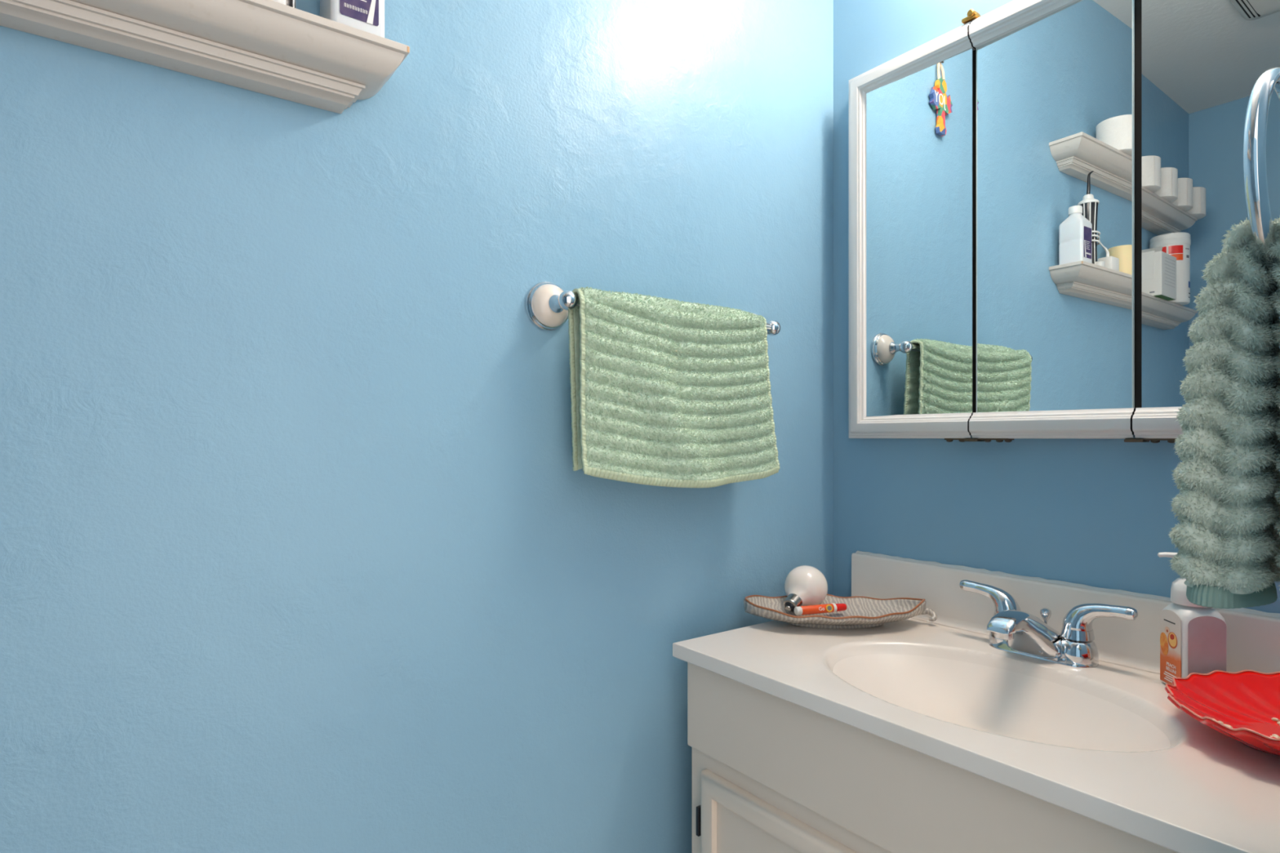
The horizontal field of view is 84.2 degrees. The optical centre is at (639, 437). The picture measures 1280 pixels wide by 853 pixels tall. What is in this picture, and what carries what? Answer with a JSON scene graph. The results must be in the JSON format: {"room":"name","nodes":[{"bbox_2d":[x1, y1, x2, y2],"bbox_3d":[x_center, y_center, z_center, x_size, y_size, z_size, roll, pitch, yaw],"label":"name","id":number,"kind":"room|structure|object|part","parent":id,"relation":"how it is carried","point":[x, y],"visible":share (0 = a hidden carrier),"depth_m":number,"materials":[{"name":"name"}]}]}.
{"room":"bathroom","nodes":[
{"label":"bathroom","id":0,"kind":"room"},
{"bbox_2d":[0,0,833,852],"bbox_3d":[-0.560,-0.075,0.815,2.526,2.449,0.100,0,0,-37],"label":"wall","id":1,"kind":"structure","parent":0,"point":[303,548],"depth_m":0.92,"materials":[{"name":"blue paint"}]},
{"bbox_2d":[0,0,409,113],"bbox_3d":[-0.778,-0.440,0.534,1.185,0.067,0.086,0,0,-37],"label":"wall shelf","id":2,"kind":"object","parent":1,"relation":"attached to","point":[270,47],"visible":1,"depth_m":0.77,"materials":[{"name":"paint"}]},
{"bbox_2d":[272,0,295,8],"bbox_3d":[-0.414,-0.615,0.805,0.055,0.282,0.062,0,0,-37],"label":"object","id":3,"kind":"object","parent":2,"relation":"on","point":[289,2],"visible":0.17,"depth_m":0.80,"materials":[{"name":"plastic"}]},
{"bbox_3d":[-0.417,-0.567,0.809,0.048,0.188,0.048,0,0,-37],"label":"handle","id":4,"kind":"part","parent":3,"relation":"part of","materials":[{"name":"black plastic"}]},
{"bbox_2d":[320,0,384,37],"bbox_3d":[-0.347,-0.555,0.856,0.062,0.163,0.063,0,0,-37],"label":"plastic bottle","id":5,"kind":"object","parent":2,"relation":"on","point":[367,15],"visible":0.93,"depth_m":0.83,"materials":[{"name":"white plastic"}]},
{"bbox_2d":[524,281,780,335],"bbox_3d":[0.053,-0.197,1.164,0.501,0.074,0.075,0,0,-37],"label":"towel bar","id":6,"kind":"object","parent":1,"relation":"attached to","point":[547,305],"visible":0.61,"depth_m":1.04,"materials":[{"name":"silver metal"}]},
{"bbox_3d":[-0.109,-0.197,1.024,0.028,0.028,0.047,0,0,-37],"label":"post","id":7,"kind":"part","parent":6,"relation":"part of","materials":[{"name":"silver metal"}]},
{"bbox_2d":[568,286,779,488],"bbox_3d":[0.075,-0.072,1.133,0.405,0.302,0.078,0,0,-37],"label":"hand towel","id":8,"kind":"object","parent":6,"relation":"hanging from","point":[664,392],"visible":1,"depth_m":1.09,"materials":[{"name":"green fabric"}]},
{"bbox_3d":[0.233,-0.197,1.280,0.028,0.028,0.047,0,0,-37],"label":"post","id":9,"kind":"part","parent":6,"relation":"part of","materials":[{"name":"silver metal"}]},
{"bbox_2d":[833,0,1279,613],"bbox_3d":[0.723,-0.075,1.125,0.100,2.449,0.940,0,0,-37],"label":"wall","id":10,"kind":"structure","parent":0,"point":[1094,513],"depth_m":1.25,"materials":[{"name":"blue paint"}]},
{"bbox_2d":[848,0,1279,443],"bbox_3d":[0.643,-0.356,1.109,0.046,0.728,0.742,0,0,-37],"label":"upper cabinet","id":11,"kind":"object","parent":10,"relation":"attached to","point":[1042,193],"visible":0.93,"depth_m":1.11,"materials":[{"name":"white"}]},
{"bbox_3d":[0.494,-0.352,1.306,0.045,0.708,0.249,0,0,-37],"label":"door frame","id":12,"kind":"part","parent":11,"relation":"part of","materials":[{"name":"white paint"}]},
{"bbox_3d":[0.501,-0.352,1.286,0.003,0.623,0.209,0,0,-38],"label":"mirror pane","id":13,"kind":"part","parent":11,"relation":"part of","materials":[{"name":"mirror"}]},
{"bbox_3d":[0.641,-0.684,1.110,0.045,0.044,0.235,0,0,-37],"label":"door rail","id":14,"kind":"part","parent":11,"relation":"part of","materials":[{"name":"white paint"}]},
{"bbox_3d":[0.641,-0.020,1.110,0.045,0.044,0.235,0,0,-37],"label":"door rail","id":15,"kind":"part","parent":11,"relation":"part of","materials":[{"name":"white paint"}]},
{"bbox_3d":[0.639,-0.352,1.110,0.003,0.623,0.231,0,0,-35],"label":"mirror pane","id":16,"kind":"part","parent":11,"relation":"part of","materials":[{"name":"mirror"}]},
{"bbox_3d":[0.788,-0.352,0.913,0.045,0.708,0.253,0,0,-37],"label":"door frame","id":17,"kind":"part","parent":11,"relation":"part of","materials":[{"name":"white paint"}]},
{"bbox_3d":[0.777,-0.352,0.926,0.003,0.623,0.208,0,0,-37],"label":"mirror pane","id":18,"kind":"part","parent":11,"relation":"part of","materials":[{"name":"mirror"}]},
{"bbox_2d":[851,552,1279,673],"bbox_3d":[0.654,0.279,1.104,0.032,0.098,0.771,0,0,-37],"label":"backsplash","id":19,"kind":"structure","parent":10,"relation":"attached to","point":[1252,640],"depth_m":1.11,"materials":[{"name":"stone"}]},
{"bbox_3d":[0.069,1.174,-0.026,2.326,0.050,2.000,0,0,-37],"label":"floor","id":20,"kind":"structure","parent":0,"visible":0},
{"bbox_2d":[687,662,1177,852],"bbox_3d":[0.481,0.750,0.971,0.468,0.796,0.753,0,0,-37],"label":"vanity cabinet","id":21,"kind":"object","parent":20,"relation":"on","point":[771,774],"visible":0.84,"depth_m":0.91,"materials":[{"name":"paint"}]},
{"bbox_3d":[0.202,0.775,0.976,0.007,0.430,0.258,0,0,-37],"label":"door panel","id":22,"kind":"part","parent":21,"relation":"part of","materials":[{"name":"paint"}]},
{"bbox_3d":[0.198,0.775,0.973,0.018,0.508,0.336,0,0,-37],"label":"door","id":23,"kind":"part","parent":21,"relation":"part of","materials":[{"name":"paint"}]},
{"bbox_2d":[672,551,1279,852],"bbox_3d":[0.475,0.327,0.970,0.479,0.204,0.773,0,0,-37],"label":"washbasin","id":24,"kind":"object","parent":21,"relation":"in","point":[1105,744],"visible":0.84,"depth_m":0.95,"materials":[{"name":"ceramic"}]},
{"bbox_2d":[743,594,937,628],"bbox_3d":[0.352,0.305,1.250,0.334,0.046,0.166,0,0,9],"label":"dish","id":25,"kind":"object","parent":24,"relation":"on","point":[861,612],"visible":0.91,"depth_m":1.25,"materials":[{"name":"brown"}]},
{"bbox_2d":[783,565,827,612],"bbox_3d":[0.295,0.274,1.299,0.099,0.078,0.077,0,0,-21],"label":"light bulb","id":26,"kind":"object","parent":25,"relation":"in","point":[804,585],"visible":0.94,"depth_m":1.27,"materials":[{"name":"white glass"}]},
{"bbox_2d":[794,603,846,615],"bbox_3d":[0.321,0.304,1.257,0.100,0.016,0.017,0,0,-17],"label":"pen","id":27,"kind":"object","parent":25,"relation":"in","point":[833,607],"visible":1,"depth_m":1.25,"materials":[{"name":"orange plastic"}]},
{"bbox_3d":[0.494,0.310,1.246,0.052,0.021,0.021,0,0,19],"label":"curled stem","id":28,"kind":"part","parent":25,"relation":"part of","materials":[{"name":"white ceramic"}]},
{"bbox_2d":[959,580,1137,668],"bbox_3d":[0.598,0.282,1.078,0.197,0.094,0.197,0,0,4],"label":"faucet","id":29,"kind":"object","parent":24,"relation":"on","point":[1011,629],"visible":1,"depth_m":1.02,"materials":[{"name":"silver metal"}]},
{"bbox_3d":[0.563,0.264,1.141,0.043,0.058,0.098,0,0,-37],"label":"handle","id":30,"kind":"part","parent":29,"relation":"part of","materials":[{"name":"silver metal"}]},
{"bbox_3d":[0.564,0.288,1.044,0.152,0.074,0.082,0,0,-37],"label":"spout","id":31,"kind":"part","parent":29,"relation":"part of","materials":[{"name":"silver metal"}]},
{"bbox_3d":[0.610,0.316,1.078,0.062,0.026,0.153,0,0,-37],"label":"plate","id":32,"kind":"part","parent":29,"relation":"part of","materials":[{"name":"silver metal"}]},
{"bbox_3d":[0.626,0.294,1.094,0.016,0.061,0.016,0,0,-37],"label":"lift rod","id":33,"kind":"part","parent":29,"relation":"part of","materials":[{"name":"silver metal"}]},
{"bbox_3d":[0.657,0.264,1.016,0.043,0.058,0.098,0,0,-37],"label":"handle","id":34,"kind":"part","parent":29,"relation":"part of","materials":[{"name":"silver metal"}]},
{"bbox_2d":[1157,551,1226,685],"bbox_3d":[0.718,0.239,0.926,0.061,0.178,0.054,0,0,6],"label":"soap dispenser","id":35,"kind":"object","parent":24,"relation":"on","point":[1193,637],"visible":0.77,"depth_m":0.91,"materials":[{"name":"white plastic"}]},
{"bbox_2d":[1160,603,1226,685],"bbox_3d":[0.722,0.269,0.925,0.070,0.118,0.070,0,0,-37],"label":"bottle","id":36,"kind":"object","parent":35,"relation":"attached to","point":[1193,637],"depth_m":0.90,"materials":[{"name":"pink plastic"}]},
{"bbox_2d":[1164,670,1279,755],"bbox_3d":[0.694,0.304,0.779,0.280,0.049,0.187,0,0,-37],"label":"shell dish","id":37,"kind":"object","parent":24,"relation":"on","point":[1243,706],"visible":1,"depth_m":0.83,"materials":[{"name":"red ceramic"}]},
{"bbox_3d":[0.003,-0.075,0.062,2.326,2.449,0.100,0,0,-37],"label":"wall","id":38,"kind":"structure","parent":0,"visible":0},
{"bbox_2d":[1243,66,1279,271],"bbox_3d":[0.511,-0.217,0.537,0.161,0.187,0.051,0,0,-37],"label":"towel ring","id":39,"kind":"object","parent":38,"relation":"attached to","point":[1261,225],"visible":0.94,"depth_m":0.51,"materials":[{"name":"silver metal"}]},
{"bbox_2d":[1168,214,1279,608],"bbox_3d":[0.488,-0.019,0.559,0.155,0.295,0.109,0,0,-37],"label":"towel","id":40,"kind":"object","parent":39,"relation":"hanging from","point":[1227,534],"visible":0.99,"depth_m":0.54,"materials":[{"name":"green fabric"}]}
]}

